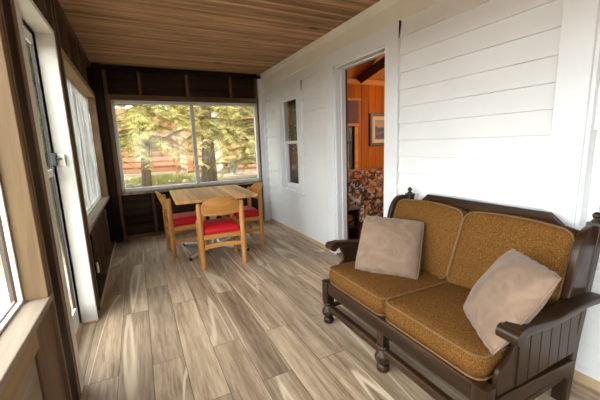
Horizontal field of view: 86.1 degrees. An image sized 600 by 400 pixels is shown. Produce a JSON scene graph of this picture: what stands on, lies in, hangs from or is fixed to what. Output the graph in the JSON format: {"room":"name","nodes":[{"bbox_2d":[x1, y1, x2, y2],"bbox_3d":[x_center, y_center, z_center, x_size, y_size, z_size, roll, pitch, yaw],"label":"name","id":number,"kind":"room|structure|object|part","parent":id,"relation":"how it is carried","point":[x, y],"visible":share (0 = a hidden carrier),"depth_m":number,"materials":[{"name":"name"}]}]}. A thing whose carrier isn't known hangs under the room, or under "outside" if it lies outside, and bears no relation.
{"room":"sunroom","nodes":[
{"label":"sunroom","id":0,"kind":"room"},
{"bbox_2d":[0,0,115,399],"bbox_3d":[-1.196,-0.117,1.326,0.146,2.435,7.250,-7,11,-26],"label":"wall","id":1,"kind":"structure","parent":0,"point":[46,369],"depth_m":1.48,"materials":[{"name":"brown wood"}]},
{"bbox_2d":[0,13,53,393],"bbox_3d":[-0.409,-0.008,-0.236,0.136,1.405,3.455,-7,11,-26],"label":"window","id":2,"kind":"structure","parent":1,"relation":"in","point":[19,227],"depth_m":1.28,"materials":[{"name":"brown wood"}]},
{"bbox_3d":[-0.446,0.012,-0.252,0.010,1.315,3.355,-7,11,-26],"label":"frame","id":3,"kind":"part","parent":2,"relation":"part of","materials":[{"name":"white wood"}]},
{"bbox_3d":[-1.214,-0.128,1.395,0.097,2.435,0.146,-7,11,-26],"label":"door post","id":4,"kind":"part","parent":1,"relation":"part of","materials":[{"name":"brown wood"}]},
{"bbox_3d":[-1.085,0.780,1.345,0.088,0.655,0.260,-7,11,-26],"label":"corner panel","id":5,"kind":"part","parent":1,"relation":"part of","materials":[{"name":"brown wood"}]},
{"bbox_2d":[14,0,98,392],"bbox_3d":[-1.481,-0.035,1.913,0.156,2.095,0.870,-7,11,-26],"label":"door","id":6,"kind":"structure","parent":1,"relation":"in","point":[61,158],"depth_m":2.19,"materials":[{"name":"white paint"}]},
{"bbox_3d":[-2.041,-1.527,2.732,0.100,0.075,3.225,-7,11,-26],"label":"plate","id":7,"kind":"part","parent":1,"relation":"part of","materials":[{"name":"brown wood"}]},
{"bbox_2d":[61,48,109,233],"bbox_3d":[-2.251,-0.563,3.368,0.136,1.405,2.185,-7,11,-26],"label":"window","id":8,"kind":"structure","parent":1,"relation":"in","point":[82,102],"depth_m":3.62,"materials":[{"name":"brown wood"}]},
{"bbox_3d":[-2.297,-0.542,3.347,0.030,1.315,2.085,-7,11,-26],"label":"frame","id":9,"kind":"part","parent":8,"relation":"part of","materials":[{"name":"brown wood"}]},
{"bbox_3d":[-2.198,0.739,3.610,0.100,0.045,2.150,-7,11,-26],"label":"plate","id":10,"kind":"part","parent":1,"relation":"part of","materials":[{"name":"brown wood"}]},
{"bbox_2d":[91,62,263,241],"bbox_3d":[-1.658,-0.732,4.985,2.700,2.435,0.190,-7,11,-26],"label":"wall","id":11,"kind":"structure","parent":0,"point":[135,216],"depth_m":4.75,"materials":[{"name":"brown wood"}]},
{"bbox_3d":[-2.668,-0.605,4.466,0.095,2.435,0.150,-7,11,-26],"label":"corner post","id":12,"kind":"part","parent":11,"relation":"part of","materials":[{"name":"brown wood"}]},
{"bbox_3d":[-1.701,-1.900,4.789,2.185,0.065,0.100,-7,11,-26],"label":"plate","id":13,"kind":"part","parent":11,"relation":"part of","materials":[{"name":"brown wood"}]},
{"bbox_2d":[104,94,262,195],"bbox_3d":[-1.659,-0.867,4.959,2.185,1.390,0.120,-7,11,-26],"label":"window","id":14,"kind":"structure","parent":11,"relation":"in","point":[111,100],"depth_m":4.81,"materials":[{"name":"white wood"}]},
{"bbox_3d":[-1.617,-0.206,5.082,2.099,0.043,0.120,-7,11,-26],"label":"sill","id":15,"kind":"part","parent":14,"relation":"part of","materials":[{"name":"white wood"}]},
{"bbox_3d":[-1.620,0.443,5.203,2.185,0.045,0.080,-7,11,-26],"label":"plate","id":16,"kind":"part","parent":11,"relation":"part of","materials":[{"name":"brown wood"}]},
{"bbox_2d":[257,78,270,220],"bbox_3d":[-0.601,-0.808,5.426,0.100,2.360,0.105,-7,11,-26],"label":"trim","id":17,"kind":"structure","parent":11,"relation":"attached to","point":[260,82],"depth_m":5.39,"materials":[{"name":"white paint"}]},
{"bbox_2d":[58,0,379,75],"bbox_3d":[-0.091,-1.508,1.634,2.720,0.120,7.415,-7,11,-26],"label":"ceiling","id":18,"kind":"structure","parent":0,"point":[230,36],"depth_m":3.15,"materials":[{"name":"brown wood"}]},
{"bbox_2d":[287,102,290,181],"bbox_3d":[1.151,-1.578,2.046,0.015,4.900,6.800,-7,11,-26],"label":"wall","id":19,"kind":"structure","parent":0,"point":[287,102],"depth_m":4.92,"materials":[{"name":"brown wood"}]},
{"bbox_2d":[288,99,298,183],"bbox_3d":[-0.001,-0.820,4.674,0.027,1.395,0.650,-7,11,-26],"label":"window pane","id":20,"kind":"object","parent":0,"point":[292,104],"depth_m":4.84,"materials":[{"name":"clear glass"}]},
{"bbox_2d":[288,77,384,181],"bbox_3d":[1.468,-1.088,6.194,4.106,2.500,0.100,-7,11,-26],"label":"wall","id":21,"kind":"structure","parent":0,"point":[372,96],"depth_m":5.98,"materials":[{"name":"brown wood"}]},
{"bbox_2d":[347,98,360,169],"bbox_3d":[0.780,-1.089,5.786,0.690,1.430,0.140,-7,11,-26],"label":"window","id":22,"kind":"structure","parent":21,"relation":"in","point":[352,103],"depth_m":5.87,"materials":[{"name":"brown wood"}]},
{"bbox_3d":[0.745,-1.079,5.826,0.520,1.260,0.040,-7,11,-26],"label":"sash","id":23,"kind":"part","parent":22,"relation":"part of","materials":[{"name":"brown wood"}]},
{"bbox_2d":[347,100,358,122],"bbox_3d":[0.785,-1.550,5.663,0.610,0.400,0.005,-7,11,-26],"label":"roller shade","id":24,"kind":"object","parent":22,"relation":"attached to","point":[352,105],"depth_m":5.74,"materials":[{"name":"fabric"}]},
{"bbox_2d":[347,78,384,85],"bbox_3d":[1.455,-2.167,5.952,4.106,0.090,0.022,-7,11,-26],"label":"trim","id":25,"kind":"structure","parent":21,"relation":"attached to","point":[349,81],"depth_m":5.83,"materials":[{"name":"brown wood"}]},
{"bbox_2d":[369,113,383,145],"bbox_3d":[1.661,-1.355,6.174,0.800,0.600,0.033,-7,11,-26],"label":"framed picture","id":26,"kind":"object","parent":21,"relation":"attached to","point":[376,120],"visible":0.54,"depth_m":6.06,"materials":[{"name":"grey wood"}]},
{"bbox_2d":[375,120,383,138],"bbox_3d":[1.661,-1.355,6.175,0.540,0.360,0.004,-7,11,-26],"label":"print","id":27,"kind":"object","parent":26,"relation":"attached to","point":[379,124],"depth_m":6.10},
{"bbox_2d":[77,220,599,399],"bbox_3d":[0.002,1.013,2.045,2.700,0.120,7.370,-7,11,-26],"label":"floor","id":28,"kind":"structure","parent":0,"point":[167,327],"depth_m":2.25,"materials":[{"name":"wood"}]},
{"bbox_2d":[155,191,208,257],"bbox_3d":[-1.503,0.258,4.058,0.533,0.790,0.502,-8,11,-29],"label":"dining chair","id":29,"kind":"object","parent":28,"relation":"on","point":[173,223],"visible":0.84,"depth_m":3.89,"materials":[{"name":"brown wood"}]},
{"bbox_3d":[-1.690,-0.003,3.910,0.126,0.212,0.414,-8,11,-29],"label":"backrest","id":30,"kind":"part","parent":29,"relation":"part of","materials":[{"name":"brown wood"}]},
{"bbox_3d":[-1.743,0.282,4.182,0.058,0.718,0.058,-8,11,-29],"label":"leg","id":31,"kind":"part","parent":29,"relation":"part of","materials":[{"name":"brown wood"}]},
{"bbox_3d":[-1.522,0.340,3.801,0.058,0.718,0.058,-8,11,-29],"label":"leg","id":32,"kind":"part","parent":29,"relation":"part of","materials":[{"name":"brown wood"}]},
{"bbox_3d":[-1.465,0.232,4.076,0.394,0.101,0.404,-8,11,-29],"label":"seat","id":33,"kind":"part","parent":29,"relation":"part of","materials":[{"name":"red plastic"}]},
{"bbox_3d":[-1.353,0.326,3.897,0.390,0.050,0.024,-8,11,-29],"label":"seat rail","id":34,"kind":"part","parent":29,"relation":"part of","materials":[{"name":"brown wood"}]},
{"bbox_3d":[-1.185,0.419,4.022,0.055,0.462,0.055,-8,11,-29],"label":"leg","id":35,"kind":"part","parent":29,"relation":"part of","materials":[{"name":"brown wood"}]},
{"bbox_2d":[170,185,257,260],"bbox_3d":[-1.111,0.262,4.102,0.909,0.740,1.083,-7,11,-24],"label":"dining table","id":36,"kind":"object","parent":28,"relation":"on","point":[193,195],"visible":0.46,"depth_m":3.93,"materials":[{"name":"brown wood"}]},
{"bbox_3d":[-1.345,0.277,4.184,0.463,0.681,0.035,1,10,19],"label":"pedestal leg","id":37,"kind":"part","parent":36,"relation":"part of","materials":[{"name":"silver metal"}]},
{"bbox_3d":[-1.200,0.324,3.879,0.035,0.681,0.463,2,11,21],"label":"pedestal leg","id":38,"kind":"part","parent":36,"relation":"part of","materials":[{"name":"silver metal"}]},
{"bbox_3d":[-1.021,0.239,4.332,0.035,0.681,0.463,2,11,21],"label":"pedestal leg","id":39,"kind":"part","parent":36,"relation":"part of","materials":[{"name":"silver metal"}]},
{"bbox_3d":[-0.876,0.287,4.026,0.463,0.681,0.035,1,10,19],"label":"pedestal leg","id":40,"kind":"part","parent":36,"relation":"part of","materials":[{"name":"silver metal"}]},
{"bbox_2d":[195,196,246,270],"bbox_3d":[-0.898,0.315,3.598,0.502,0.790,0.533,-6,11,-23],"label":"dining chair","id":41,"kind":"object","parent":28,"relation":"on","point":[221,205],"visible":1,"depth_m":3.43,"materials":[{"name":"brown wood"}]},
{"bbox_3d":[-1.179,0.464,3.762,0.055,0.462,0.055,-6,11,-23],"label":"leg","id":42,"kind":"part","parent":41,"relation":"part of","materials":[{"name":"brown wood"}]},
{"bbox_3d":[-1.040,0.394,3.382,0.058,0.718,0.058,-6,11,-23],"label":"leg","id":43,"kind":"part","parent":41,"relation":"part of","materials":[{"name":"brown wood"}]},
{"bbox_3d":[-0.828,0.060,3.364,0.414,0.212,0.126,-6,11,-23],"label":"backrest","id":44,"kind":"part","parent":41,"relation":"part of","materials":[{"name":"brown wood"}]},
{"bbox_3d":[-0.916,0.288,3.634,0.404,0.101,0.394,-6,11,-23],"label":"seat","id":45,"kind":"part","parent":41,"relation":"part of","materials":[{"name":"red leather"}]},
{"bbox_3d":[-0.836,0.381,3.469,0.444,0.050,0.024,-6,11,-23],"label":"seat rail","id":46,"kind":"part","parent":41,"relation":"part of","materials":[{"name":"brown wood"}]},
{"bbox_3d":[-0.794,0.422,3.924,0.055,0.462,0.055,-6,11,-23],"label":"leg","id":47,"kind":"part","parent":41,"relation":"part of","materials":[{"name":"brown wood"}]},
{"bbox_3d":[-0.633,0.350,3.553,0.058,0.718,0.058,-6,11,-23],"label":"leg","id":48,"kind":"part","parent":41,"relation":"part of","materials":[{"name":"brown wood"}]},
{"bbox_2d":[221,182,263,242],"bbox_3d":[-0.755,0.176,4.375,0.533,0.790,0.502,-7,11,-27],"label":"dining chair","id":49,"kind":"object","parent":28,"relation":"on","point":[251,214],"visible":0.66,"depth_m":4.25,"materials":[{"name":"brown wood"}]},
{"bbox_3d":[-0.794,0.160,4.351,0.394,0.101,0.404,-7,11,-27],"label":"seat","id":50,"kind":"part","parent":49,"relation":"part of","materials":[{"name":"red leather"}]},
{"bbox_3d":[-0.689,0.255,4.168,0.390,0.050,0.024,-7,11,-27],"label":"seat rail","id":51,"kind":"part","parent":49,"relation":"part of","materials":[{"name":"brown wood"}]},
{"bbox_3d":[-0.724,0.165,4.644,0.058,0.718,0.058,-7,11,-27],"label":"leg","id":52,"kind":"part","parent":49,"relation":"part of","materials":[{"name":"brown wood"}]},
{"bbox_3d":[-0.585,-0.131,4.418,0.126,0.212,0.414,-7,11,-27],"label":"backrest","id":53,"kind":"part","parent":49,"relation":"part of","materials":[{"name":"brown wood"}]},
{"bbox_3d":[-0.516,0.224,4.255,0.058,0.718,0.058,-7,11,-27],"label":"leg","id":54,"kind":"part","parent":49,"relation":"part of","materials":[{"name":"brown wood"}]},
{"bbox_2d":[322,187,599,399],"bbox_3d":[0.793,0.475,1.921,0.850,0.924,1.343,-7,11,-26],"label":"sofa","id":55,"kind":"object","parent":28,"relation":"on","point":[425,316],"visible":0.79,"depth_m":1.60,"materials":[{"name":"brown fabric"}]},
{"bbox_3d":[0.205,0.732,2.320,0.095,0.325,0.095,-7,11,-26],"label":"leg","id":56,"kind":"part","parent":55,"relation":"part of","materials":[{"name":"brown wood"}]},
{"bbox_3d":[0.517,0.302,2.468,0.695,0.068,0.075,-7,11,-26],"label":"armrest","id":57,"kind":"part","parent":55,"relation":"part of","materials":[{"name":"brown wood"}]},
{"bbox_3d":[0.516,0.457,2.456,0.660,0.278,0.018,-7,11,-26],"label":"panel","id":58,"kind":"part","parent":55,"relation":"part of","materials":[{"name":"brown wood"}]},
{"bbox_3d":[0.469,0.850,1.813,0.095,0.245,0.095,-7,11,-26],"label":"leg","id":59,"kind":"part","parent":55,"relation":"part of","materials":[{"name":"brown wood"}]},
{"bbox_2d":[329,262,446,314],"bbox_3d":[0.637,0.519,2.171,0.728,0.150,0.592,-7,11,-26],"label":"seat cushion","id":60,"kind":"object","parent":55,"relation":"on","point":[369,292],"depth_m":1.97,"materials":[{"name":"brown fabric"}]},
{"bbox_2d":[355,215,423,278],"bbox_3d":[0.594,0.300,2.130,0.402,0.332,0.280,3,11,26],"label":"throw pillow","id":61,"kind":"object","parent":55,"relation":"on","point":[390,246],"visible":1,"depth_m":2.07,"materials":[{"name":"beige fabric"}]},
{"bbox_3d":[0.459,0.697,1.784,0.035,0.087,1.105,-7,11,-26],"label":"rail","id":62,"kind":"part","parent":55,"relation":"part of","materials":[{"name":"brown wood"}]},
{"bbox_3d":[0.817,0.385,2.580,0.210,0.875,0.060,-7,11,-26],"label":"post","id":63,"kind":"part","parent":55,"relation":"part of","materials":[{"name":"brown wood"}]},
{"bbox_2d":[394,200,467,279],"bbox_3d":[0.873,0.251,2.250,0.270,0.476,0.592,-7,11,-26],"label":"cushion","id":64,"kind":"object","parent":55,"relation":"on","point":[444,221],"depth_m":2.08,"materials":[{"name":"brown fabric"}]},
{"bbox_2d":[384,282,510,378],"bbox_3d":[0.894,0.597,1.668,0.728,0.150,0.592,-7,11,-26],"label":"seat cushion","id":65,"kind":"object","parent":55,"relation":"on","point":[430,317],"depth_m":1.52,"materials":[{"name":"brown fabric"}]},
{"bbox_3d":[0.730,0.890,1.292,0.095,0.325,0.095,-7,11,-26],"label":"leg","id":66,"kind":"part","parent":55,"relation":"part of","materials":[{"name":"brown wood"}]},
{"bbox_3d":[1.130,0.105,2.036,0.026,0.190,1.105,-7,11,-26],"label":"rail","id":67,"kind":"part","parent":55,"relation":"part of","materials":[{"name":"brown wood"}]},
{"bbox_2d":[463,249,561,354],"bbox_3d":[0.888,0.419,1.400,0.259,0.344,0.397,-1,10,7],"label":"throw pillow","id":68,"kind":"object","parent":55,"relation":"on","point":[515,287],"visible":0.91,"depth_m":1.29,"materials":[{"name":"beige fabric"}]},
{"bbox_2d":[448,213,577,310],"bbox_3d":[1.130,0.328,1.748,0.270,0.476,0.592,-7,11,-26],"label":"cushion","id":69,"kind":"object","parent":55,"relation":"on","point":[478,240],"depth_m":1.71,"materials":[{"name":"brown fabric"}]},
{"bbox_3d":[1.031,0.819,1.415,0.635,0.142,0.032,-7,11,-26],"label":"rail","id":70,"kind":"part","parent":55,"relation":"part of","materials":[{"name":"brown wood"}]},
{"bbox_3d":[1.057,0.620,1.399,0.660,0.278,0.018,-7,11,-26],"label":"panel","id":71,"kind":"part","parent":55,"relation":"part of","materials":[{"name":"brown wood"}]},
{"bbox_3d":[1.086,0.473,1.356,0.695,0.068,0.075,-7,11,-26],"label":"armrest","id":72,"kind":"part","parent":55,"relation":"part of","materials":[{"name":"brown wood"}]},
{"bbox_3d":[1.343,0.543,1.552,0.210,0.875,0.060,-7,11,-26],"label":"post","id":73,"kind":"part","parent":55,"relation":"part of","materials":[{"name":"brown wood"}]},
{"bbox_2d":[347,55,384,79],"bbox_3d":[3.006,-3.047,2.768,4.276,2.654,7.040,-7,11,-26],"label":"ceiling","id":74,"kind":"structure","parent":0,"point":[356,71],"depth_m":5.51,"materials":[{"name":"brown wood"}]},
{"bbox_2d":[357,56,384,82],"bbox_3d":[1.581,-2.223,4.484,0.170,0.657,2.731,-6,10,-21],"label":"beam","id":75,"kind":"structure","parent":74,"relation":"attached to","point":[380,64],"depth_m":5.34,"materials":[{"name":"brown wood"}]},
{"bbox_2d":[260,0,599,381],"bbox_3d":[1.034,-0.388,2.424,0.131,2.435,7.250,-7,11,-26],"label":"wall","id":76,"kind":"structure","parent":0,"point":[478,77],"depth_m":2.15,"materials":[{"name":"white paint"}]},
{"bbox_2d":[274,81,305,194],"bbox_3d":[-0.089,-0.855,4.624,0.220,1.488,0.876,-7,11,-26],"label":"window","id":77,"kind":"structure","parent":76,"relation":"in","point":[292,94],"depth_m":4.78,"materials":[{"name":"white paint"}]},
{"bbox_3d":[-0.123,-1.130,4.564,0.030,0.646,0.538,-7,11,-26],"label":"sash","id":78,"kind":"part","parent":77,"relation":"part of","materials":[{"name":"white paint"}]},
{"bbox_3d":[-0.117,-0.146,4.718,0.100,0.042,0.876,-7,11,-26],"label":"sill","id":79,"kind":"part","parent":77,"relation":"part of","materials":[{"name":"white paint"}]},
{"bbox_3d":[-0.072,-0.515,4.685,0.030,0.688,0.538,-7,11,-26],"label":"sash","id":80,"kind":"part","parent":77,"relation":"part of","materials":[{"name":"white paint"}]},
{"bbox_2d":[260,0,400,78],"bbox_3d":[0.963,-1.534,2.132,0.046,0.073,7.110,-7,11,-26],"label":"trim","id":81,"kind":"structure","parent":76,"relation":"attached to","point":[378,7],"depth_m":3.26,"materials":[{"name":"beige paint"}]},
{"bbox_2d":[325,20,400,257],"bbox_3d":[0.639,-0.409,3.247,0.168,2.225,1.117,-7,11,-26],"label":"door","id":82,"kind":"structure","parent":76,"relation":"in","point":[386,41],"depth_m":3.32,"materials":[{"name":"white paint"}]},
{"bbox_2d":[270,218,599,391],"bbox_3d":[1.072,0.811,2.498,0.027,0.045,7.020,-7,11,-26],"label":"baseboard","id":83,"kind":"structure","parent":76,"relation":"attached to","point":[580,377],"depth_m":1.70,"materials":[{"name":"beige wood"}]},
{"bbox_2d":[544,0,599,274],"bbox_3d":[1.589,-0.342,1.270,0.155,1.478,1.006,-7,11,-26],"label":"window","id":84,"kind":"structure","parent":76,"relation":"in","point":[572,192],"depth_m":1.60,"materials":[{"name":"white paint"}]},
{"bbox_3d":[1.635,-0.001,1.346,0.030,0.688,0.668,-7,11,-26],"label":"sash","id":85,"kind":"part","parent":84,"relation":"part of","materials":[{"name":"white paint"}]},
{"bbox_3d":[1.584,-0.615,1.225,0.030,0.646,0.668,-7,11,-26],"label":"sash","id":86,"kind":"part","parent":84,"relation":"part of","materials":[{"name":"white paint"}]},
{"bbox_3d":[1.590,0.368,1.379,0.100,0.042,1.006,-7,11,-26],"label":"sill","id":87,"kind":"part","parent":84,"relation":"part of","materials":[{"name":"white paint"}]},
{"bbox_3d":[3.115,0.666,3.395,4.206,0.120,7.000,-7,11,-26],"label":"floor","id":88,"kind":"structure","parent":0,"visible":0},
{"bbox_2d":[349,205,360,239],"bbox_3d":[0.557,0.321,4.185,0.350,0.475,0.325,-7,11,-26],"label":"bookshelf","id":89,"kind":"object","parent":88,"relation":"on","point":[354,232],"visible":0.23,"depth_m":4.14,"materials":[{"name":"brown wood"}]},
{"bbox_2d":[348,167,383,221],"bbox_3d":[1.495,-0.148,5.718,2.145,0.810,0.860,-7,11,-26],"label":"floral sofa","id":90,"kind":"object","parent":88,"relation":"on","point":[365,186],"visible":0.25,"depth_m":5.17,"materials":[{"name":"fabric"}]},
{"bbox_3d":[0.706,-0.021,5.278,0.325,0.685,0.760,-7,11,-26],"label":"arm","id":91,"kind":"part","parent":90,"relation":"part of","materials":[{"name":"fabric"}]},
{"bbox_3d":[1.377,-0.328,5.902,1.990,0.510,0.380,-7,11,-26],"label":"backrest","id":92,"kind":"part","parent":90,"relation":"part of","materials":[{"name":"fabric"}]},
{"bbox_2d":[364,183,383,199],"bbox_3d":[1.237,-0.145,5.399,0.740,0.190,0.470,-7,11,-26],"label":"seat cushion","id":93,"kind":"object","parent":90,"relation":"on","point":[372,191],"depth_m":5.16,"materials":[{"name":"fabric"}]},
{"label":"outside","id":94,"kind":"structure","parent":0,"visible":0},
{"bbox_2d":[0,168,256,312],"bbox_3d":[-4.463,-0.083,9.042,80.000,0.680,100.000,-7,11,-26],"label":"ground","id":95,"kind":"structure","parent":94,"point":[251,172],"depth_m":9.97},
{"bbox_2d":[25,39,63,256],"bbox_3d":[-5.262,-2.299,5.603,3.248,6.498,3.397,-6,10,-19],"label":"cedar tree","id":96,"kind":"object","parent":95,"relation":"on","point":[27,43],"visible":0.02,"depth_m":5.51,"materials":[{"name":"green plant"}]},
{"bbox_2d":[28,51,140,172],"bbox_3d":[-6.193,-3.697,7.784,3.309,7.011,3.592,-1,10,4],"label":"cedar tree","id":97,"kind":"object","parent":95,"relation":"on","point":[138,170],"visible":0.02,"depth_m":9.35,"materials":[{"name":"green plant"}]},
{"bbox_2d":[116,109,180,173],"bbox_3d":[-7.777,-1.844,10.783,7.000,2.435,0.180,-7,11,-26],"label":"log cabin","id":98,"kind":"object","parent":95,"relation":"on","point":[164,164],"visible":0.22,"depth_m":12.07,"materials":[{"name":"orange wood"}]},
{"bbox_3d":[-4.769,-2.196,12.227,0.110,2.420,0.110,-7,11,-26],"label":"post","id":99,"kind":"part","parent":98,"relation":"part of","materials":[{"name":"wood"}]},
{"bbox_2d":[115,104,208,186],"bbox_3d":[-3.983,-3.661,7.479,3.348,6.910,3.716,-4,10,-10],"label":"cedar tree","id":100,"kind":"object","parent":95,"relation":"on","point":[137,134],"visible":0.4,"depth_m":7.47,"materials":[{"name":"green plant"}]},
{"bbox_2d":[125,170,200,185],"bbox_3d":[-4.324,-0.686,9.741,3.653,0.260,2.616,-4,10,-9],"label":"grass","id":101,"kind":"structure","parent":95,"relation":"on","point":[157,179],"depth_m":9.55,"materials":[{"name":"green plant"}]},
{"bbox_2d":[136,104,255,181],"bbox_3d":[-2.609,-4.395,8.427,3.431,7.916,3.767,-1,10,6],"label":"cedar tree","id":102,"kind":"object","parent":95,"relation":"on","point":[204,115],"visible":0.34,"depth_m":8.53,"materials":[{"name":"green plant"}]},
{"bbox_2d":[173,105,256,172],"bbox_3d":[-2.022,-4.364,16.007,9.000,5.232,5.950,-7,11,-26],"label":"log cabin","id":103,"kind":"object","parent":95,"relation":"on","point":[189,162],"visible":0.14,"depth_m":13.16,"materials":[{"name":"paint"}]},
{"bbox_3d":[-3.379,-2.488,13.034,0.320,2.620,0.120,-7,11,-26],"label":"pale post","id":104,"kind":"part","parent":103,"relation":"part of","materials":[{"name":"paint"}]},
{"bbox_2d":[216,162,229,172],"bbox_3d":[-3.033,-1.215,12.121,0.800,0.400,0.350,-7,11,-26],"label":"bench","id":105,"kind":"object","parent":95,"relation":"on","point":[216,162],"visible":0.36,"depth_m":12.07,"materials":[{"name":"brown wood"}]},
{"bbox_2d":[199,106,256,180],"bbox_3d":[-1.284,-3.975,8.964,3.277,7.005,3.713,4,11,30],"label":"cedar tree","id":106,"kind":"object","parent":95,"relation":"on","point":[249,159],"visible":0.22,"depth_m":8.93,"materials":[{"name":"green plant"}]},
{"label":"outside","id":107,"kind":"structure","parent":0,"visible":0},
{"bbox_2d":[0,265,69,316],"bbox_3d":[-4.251,2.739,-5.378,11.100,0.010,17.600,-7,11,-26],"label":"driveway","id":108,"kind":"structure","parent":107,"point":[4,296],"depth_m":3.83,"materials":[{"name":"white"}]},
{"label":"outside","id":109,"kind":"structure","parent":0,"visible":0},
{"bbox_2d":[124,174,256,180],"bbox_3d":[-6.232,-0.457,9.512,9.340,0.001,3.988,-7,11,-26],"label":"path","id":110,"kind":"structure","parent":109,"point":[228,176],"depth_m":10.33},
{"bbox_2d":[227,158,238,174],"bbox_3d":[-2.297,-1.160,11.105,0.504,0.583,0.419,-7,11,-26],"label":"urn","id":111,"kind":"object","parent":110,"relation":"on","point":[233,168],"visible":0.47,"depth_m":11.05,"materials":[{"name":"blue stone"}]},
{"bbox_2d":[227,164,238,174],"bbox_3d":[-2.302,-1.061,11.130,0.400,0.380,0.400,-7,11,-26],"label":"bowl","id":112,"kind":"object","parent":111,"relation":"on","point":[235,169],"depth_m":11.05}
]}

